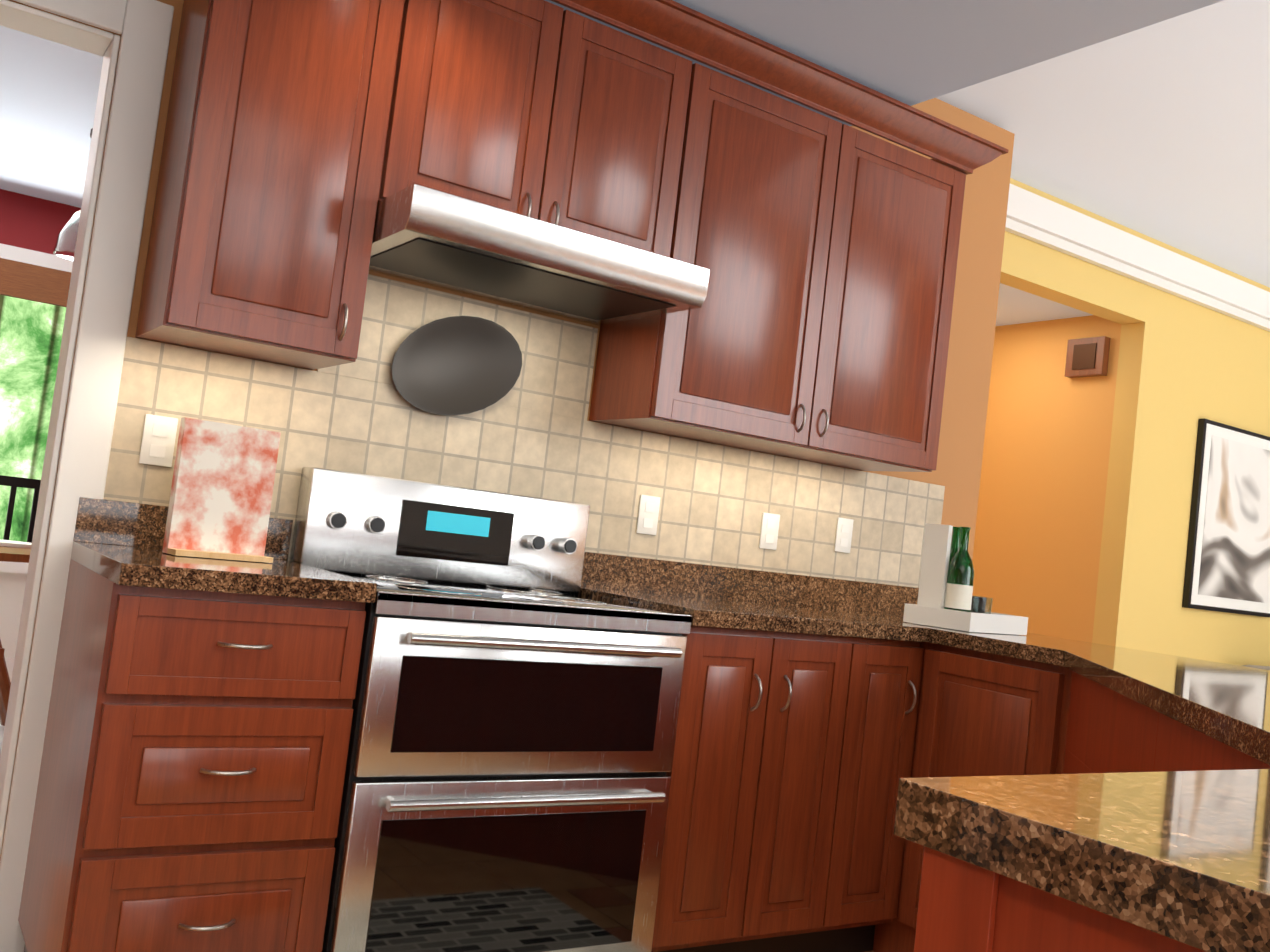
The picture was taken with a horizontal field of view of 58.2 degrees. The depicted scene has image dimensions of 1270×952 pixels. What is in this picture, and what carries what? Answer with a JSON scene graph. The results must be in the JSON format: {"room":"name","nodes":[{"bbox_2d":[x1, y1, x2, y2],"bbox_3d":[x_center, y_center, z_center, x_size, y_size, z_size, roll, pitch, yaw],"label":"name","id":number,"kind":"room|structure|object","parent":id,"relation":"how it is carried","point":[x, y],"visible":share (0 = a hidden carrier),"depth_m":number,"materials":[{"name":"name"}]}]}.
{"room":"kitchen","nodes":[
{"label":"kitchen","id":0,"kind":"room"},
{"bbox_2d":[0,189,80,254],"bbox_3d":[-3.645,-0.265,5.663,4.640,2.500,0.120,9,-4,-33],"label":"wall","id":1,"kind":"structure","parent":0,"point":[32,223],"depth_m":5.90,"materials":[{"name":"red paint"}]},
{"bbox_2d":[0,258,70,306],"bbox_3d":[-3.346,-1.034,5.713,1.090,0.180,0.040,9,-4,-33],"label":"window blind","id":2,"kind":"object","parent":1,"relation":"attached to","point":[32,282],"depth_m":5.86,"materials":[{"name":"brown wood"}]},
{"bbox_2d":[0,243,72,681],"bbox_3d":[-3.627,-0.125,5.605,4.400,2.220,0.120,9,-4,-33],"label":"trim","id":3,"kind":"structure","parent":1,"relation":"attached to","point":[13,576],"depth_m":5.87,"materials":[{"name":"white"}]},
{"bbox_2d":[0,0,1014,859],"bbox_3d":[-0.796,-0.232,3.095,4.820,2.800,0.350,9,-4,-33],"label":"wall","id":4,"kind":"structure","parent":0,"point":[956,472],"depth_m":4.22,"materials":[{"name":"brown paint"}]},
{"bbox_2d":[0,0,173,951],"bbox_3d":[-1.679,-0.075,2.373,1.050,2.200,0.160,9,-4,-33],"label":"door frame","id":5,"kind":"structure","parent":4,"relation":"attached to","point":[143,27],"depth_m":2.58,"materials":[{"name":"white"}]},
{"bbox_2d":[139,414,177,466],"bbox_3d":[-1.112,-0.082,2.661,0.072,0.116,0.008,9,-4,-33],"label":"electrical outlet","id":6,"kind":"object","parent":4,"relation":"attached to","point":[158,441],"visible":1,"depth_m":2.66,"materials":[{"name":"white plastic"}]},
{"bbox_2d":[135,0,438,369],"bbox_3d":[-0.806,-0.818,2.666,0.480,1.070,0.330,9,-4,-33],"label":"upper cabinet","id":7,"kind":"object","parent":4,"relation":"attached to","point":[303,138],"depth_m":2.52,"materials":[{"name":"brown wood"}]},
{"bbox_2d":[392,316,521,415],"bbox_3d":[-0.477,-0.297,3.069,0.388,0.264,0.020,-15,9,-32],"label":"art","id":8,"kind":"object","parent":4,"relation":"attached to","point":[456,365],"visible":0.98,"depth_m":3.07,"materials":[{"name":"grey metal"}]},
{"bbox_2d":[74,497,918,613],"bbox_3d":[-0.109,0.276,3.337,2.790,0.100,0.021,9,-4,-33],"label":"backsplash","id":9,"kind":"structure","parent":4,"relation":"attached to","point":[106,519],"depth_m":3.46,"materials":[{"name":"brown stone"}]},
{"bbox_2d":[415,0,706,259],"bbox_3d":[-0.298,-0.930,3.002,0.820,0.690,0.330,9,-4,-33],"label":"upper cabinet","id":10,"kind":"object","parent":4,"relation":"attached to","point":[537,109],"depth_m":2.89,"materials":[{"name":"brown wood"}]},
{"bbox_2d":[369,184,709,325],"bbox_3d":[-0.292,-0.535,2.901,0.812,0.101,0.518,9,-4,-33],"label":"range hood","id":11,"kind":"object","parent":10,"relation":"attached to","point":[432,237],"visible":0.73,"depth_m":2.74,"materials":[{"name":"silver metal"}]},
{"bbox_2d":[636,495,659,534],"bbox_3d":[0.041,0.118,3.430,0.072,0.116,0.008,9,-4,-33],"label":"electrical outlet","id":12,"kind":"object","parent":4,"relation":"attached to","point":[648,515],"visible":1,"depth_m":3.43,"materials":[{"name":"white plastic"}]},
{"bbox_2d":[759,512,779,549],"bbox_3d":[0.437,0.179,3.695,0.072,0.116,0.008,9,-4,-33],"label":"electrical outlet","id":13,"kind":"object","parent":4,"relation":"attached to","point":[769,531],"visible":1,"depth_m":3.69,"materials":[{"name":"white plastic"}]},
{"bbox_2d":[589,24,978,471],"bbox_3d":[0.456,-0.621,3.508,1.180,1.070,0.330,9,-4,-33],"label":"upper cabinet","id":14,"kind":"object","parent":4,"relation":"attached to","point":[820,332],"depth_m":3.34,"materials":[{"name":"brown wood"}]},
{"bbox_2d":[834,517,853,552],"bbox_3d":[0.711,0.202,3.877,0.072,0.116,0.008,9,-4,-33],"label":"electrical outlet","id":15,"kind":"object","parent":4,"relation":"attached to","point":[844,530],"visible":1,"depth_m":3.87,"materials":[{"name":"white plastic"}]},
{"bbox_2d":[0,0,1223,207],"bbox_3d":[-0.154,-1.450,0.892,4.600,0.110,12.050,9,-4,-33],"label":"ceiling","id":16,"kind":"structure","parent":0,"point":[910,52],"depth_m":3.15,"materials":[{"name":"white paint"}]},
{"bbox_2d":[53,128,92,260],"bbox_3d":[-2.210,-1.147,4.665,0.240,0.528,0.240,9,-4,-33],"label":"dining pendant light","id":17,"kind":"object","parent":16,"relation":"hanging from","point":[65,245],"visible":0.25,"depth_m":4.56,"materials":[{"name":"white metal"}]},
{"bbox_2d":[996,283,1091,325],"bbox_3d":[1.470,-0.910,5.416,1.600,0.100,1.030,9,-4,-33],"label":"ceiling","id":18,"kind":"structure","parent":0,"point":[1016,306],"depth_m":5.47,"materials":[{"name":"white"}]},
{"bbox_2d":[972,315,1120,642],"bbox_3d":[1.959,0.392,5.670,0.120,2.500,0.870,9,-4,-33],"label":"wall","id":19,"kind":"structure","parent":0,"point":[1041,504],"depth_m":5.55,"materials":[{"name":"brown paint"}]},
{"bbox_2d":[1065,336,1110,377],"bbox_3d":[2.157,-0.567,5.441,0.048,0.180,0.200,9,-4,-33],"label":"door chime","id":20,"kind":"object","parent":19,"relation":"attached to","point":[1087,357],"visible":1,"depth_m":5.41,"materials":[{"name":"brown wood"}]},
{"bbox_2d":[936,0,1269,287],"bbox_3d":[5.515,-2.765,2.423,6.300,3.812,8.370,9,-4,-33],"label":"ceiling","id":21,"kind":"structure","parent":0,"point":[1159,131],"depth_m":4.49,"materials":[{"name":"white paint"}]},
{"bbox_2d":[1000,178,1269,665],"bbox_3d":[3.293,0.414,5.963,5.250,2.800,0.120,9,-4,-33],"label":"wall","id":22,"kind":"structure","parent":0,"point":[1184,366],"depth_m":5.32,"materials":[{"name":"yellow paint"}]},
{"bbox_2d":[1005,184,1269,331],"bbox_3d":[3.043,-0.857,5.662,6.080,0.168,0.058,9,-4,-33],"label":"crown molding","id":23,"kind":"structure","parent":22,"relation":"attached to","point":[1031,216],"depth_m":5.09,"materials":[{"name":"white paint"}]},
{"bbox_2d":[1182,418,1269,616],"bbox_3d":[2.994,0.225,5.666,0.780,0.910,0.034,9,-4,-33],"label":"framed artwork","id":24,"kind":"object","parent":22,"relation":"attached to","point":[1227,568],"visible":1,"depth_m":5.59,"materials":[{"name":"black"}]},
{"bbox_3d":[1.955,1.506,2.291,11.580,0.100,12.550,9,-4,-33],"label":"floor","id":25,"kind":"structure","parent":0,"visible":0},
{"bbox_2d":[0,724,4,754],"bbox_3d":[-2.664,1.019,4.166,2.900,0.010,2.800,9,-4,-33],"label":"dining rug","id":26,"kind":"object","parent":25,"relation":"on","point":[1,732],"depth_m":4.63,"materials":[{"name":"white"}]},
{"bbox_2d":[0,648,4,657],"bbox_3d":[-2.361,0.566,3.639,0.452,0.879,0.545,5,-4,28],"label":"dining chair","id":27,"kind":"object","parent":26,"relation":"on","point":[2,652],"visible":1,"depth_m":3.72,"materials":[{"name":"brown wood"}]},
{"bbox_2d":[0,540,31,725],"bbox_3d":[-2.665,0.634,4.458,0.840,0.774,0.840,9,-4,-33],"label":"dining table","id":28,"kind":"object","parent":26,"relation":"on","point":[14,551],"visible":0.35,"depth_m":4.38,"materials":[{"name":"brown wood"}]},
{"bbox_2d":[18,554,365,951],"bbox_3d":[-0.962,0.668,2.429,0.485,0.900,0.601,9,-4,-33],"label":"base cabinet","id":29,"kind":"object","parent":25,"relation":"on","point":[194,759],"depth_m":2.19,"materials":[{"name":"brown wood"}]},
{"bbox_2d":[71,539,376,605],"bbox_3d":[-0.900,0.202,2.445,0.485,0.040,0.628,9,-4,-33],"label":"countertop","id":30,"kind":"structure","parent":29,"relation":"on","point":[140,567],"depth_m":2.23,"materials":[{"name":"brown stone"}]},
{"bbox_2d":[162,417,280,562],"bbox_3d":[-0.917,0.034,2.561,0.220,0.300,0.086,10,-4,-41],"label":"cookbook","id":31,"kind":"object","parent":30,"relation":"on","point":[222,486],"visible":0.93,"depth_m":2.56,"materials":[{"name":"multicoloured paper"}]},
{"bbox_2d":[290,467,691,951],"bbox_3d":[-0.385,0.616,2.753,0.806,1.175,0.672,9,-4,-33],"label":"range","id":32,"kind":"object","parent":25,"relation":"on","point":[510,755],"visible":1,"depth_m":2.54,"materials":[{"name":"silver metal"}]},
{"bbox_2d":[842,630,913,637],"bbox_3d":[0.493,0.892,3.357,0.346,0.900,0.673,9,-4,-33],"label":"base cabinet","id":33,"kind":"object","parent":25,"relation":"on","point":[843,631],"depth_m":3.14,"materials":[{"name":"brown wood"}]},
{"bbox_2d":[579,586,929,637],"bbox_3d":[0.312,0.391,3.255,0.835,0.040,0.628,9,-4,-33],"label":"countertop","id":34,"kind":"structure","parent":33,"relation":"on","point":[724,611],"depth_m":3.07,"materials":[{"name":"brown stone"}]},
{"bbox_2d":[938,638,945,641],"bbox_3d":[1.139,0.958,3.188,0.678,0.900,0.484,9,-4,-33],"label":"base cabinet","id":35,"kind":"object","parent":25,"relation":"on","point":[939,639],"depth_m":3.18,"materials":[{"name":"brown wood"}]},
{"bbox_2d":[651,622,1269,951],"bbox_3d":[1.323,0.889,1.874,1.840,0.928,1.907,9,-4,-33],"label":"base cabinet","id":36,"kind":"object","parent":25,"relation":"on","point":[860,764],"depth_m":2.96,"materials":[{"name":"brown wood"}]},
{"bbox_2d":[814,606,1269,705],"bbox_3d":[1.311,0.467,2.552,1.261,0.040,2.906,9,-4,-33],"label":"countertop","id":37,"kind":"structure","parent":36,"relation":"on","point":[1228,680],"depth_m":2.88,"materials":[{"name":"brown stone"}]},
{"bbox_2d":[903,523,1027,634],"bbox_3d":[1.015,0.312,3.451,0.340,0.300,0.220,10,-5,-43],"label":"tray","id":38,"kind":"object","parent":37,"relation":"on","point":[947,599],"visible":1,"depth_m":3.36,"materials":[{"name":"white"}]},
{"bbox_2d":[890,734,1269,945],"bbox_3d":[1.057,0.343,0.922,1.591,0.040,1.062,9,-4,-33],"label":"countertop","id":39,"kind":"structure","parent":36,"relation":"on","point":[1188,841],"depth_m":0.74,"materials":[{"name":"brown stone"}]},
{"bbox_2d":[986,674,1269,733],"bbox_3d":[0.995,0.379,1.671,0.679,0.040,0.679,9,-4,-33],"label":"countertop","id":40,"kind":"structure","parent":36,"relation":"on","point":[1192,703],"depth_m":1.94,"materials":[{"name":"brown stone"}]},
{"bbox_2d":[870,818,1269,951],"bbox_3d":[0.615,0.750,0.665,0.695,0.900,0.682,9,-4,-33],"label":"base cabinet","id":41,"kind":"object","parent":25,"relation":"on","point":[938,891],"depth_m":0.74,"materials":[{"name":"brown wood"}]},
{"bbox_2d":[1243,665,1269,669],"bbox_3d":[3.747,1.385,5.496,1.920,0.925,0.932,8,-4,-27],"label":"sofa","id":42,"kind":"object","parent":25,"relation":"on","point":[1261,667],"visible":0.06,"depth_m":5.51,"materials":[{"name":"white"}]},
{"label":"outside","id":43,"kind":"structure","parent":0,"visible":0},
{"bbox_2d":[0,295,65,541],"bbox_3d":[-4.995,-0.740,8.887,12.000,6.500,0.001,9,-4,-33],"label":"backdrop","id":44,"kind":"structure","parent":43,"point":[31,332],"depth_m":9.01,"materials":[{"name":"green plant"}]},
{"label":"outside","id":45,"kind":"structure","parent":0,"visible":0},
{"bbox_2d":[0,475,40,542],"bbox_3d":[-3.674,0.548,6.607,8.000,1.090,1.100,9,-4,-33],"label":"railing","id":46,"kind":"object","parent":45,"point":[14,483],"visible":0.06,"depth_m":7.05,"materials":[{"name":"black metal"}]}
]}

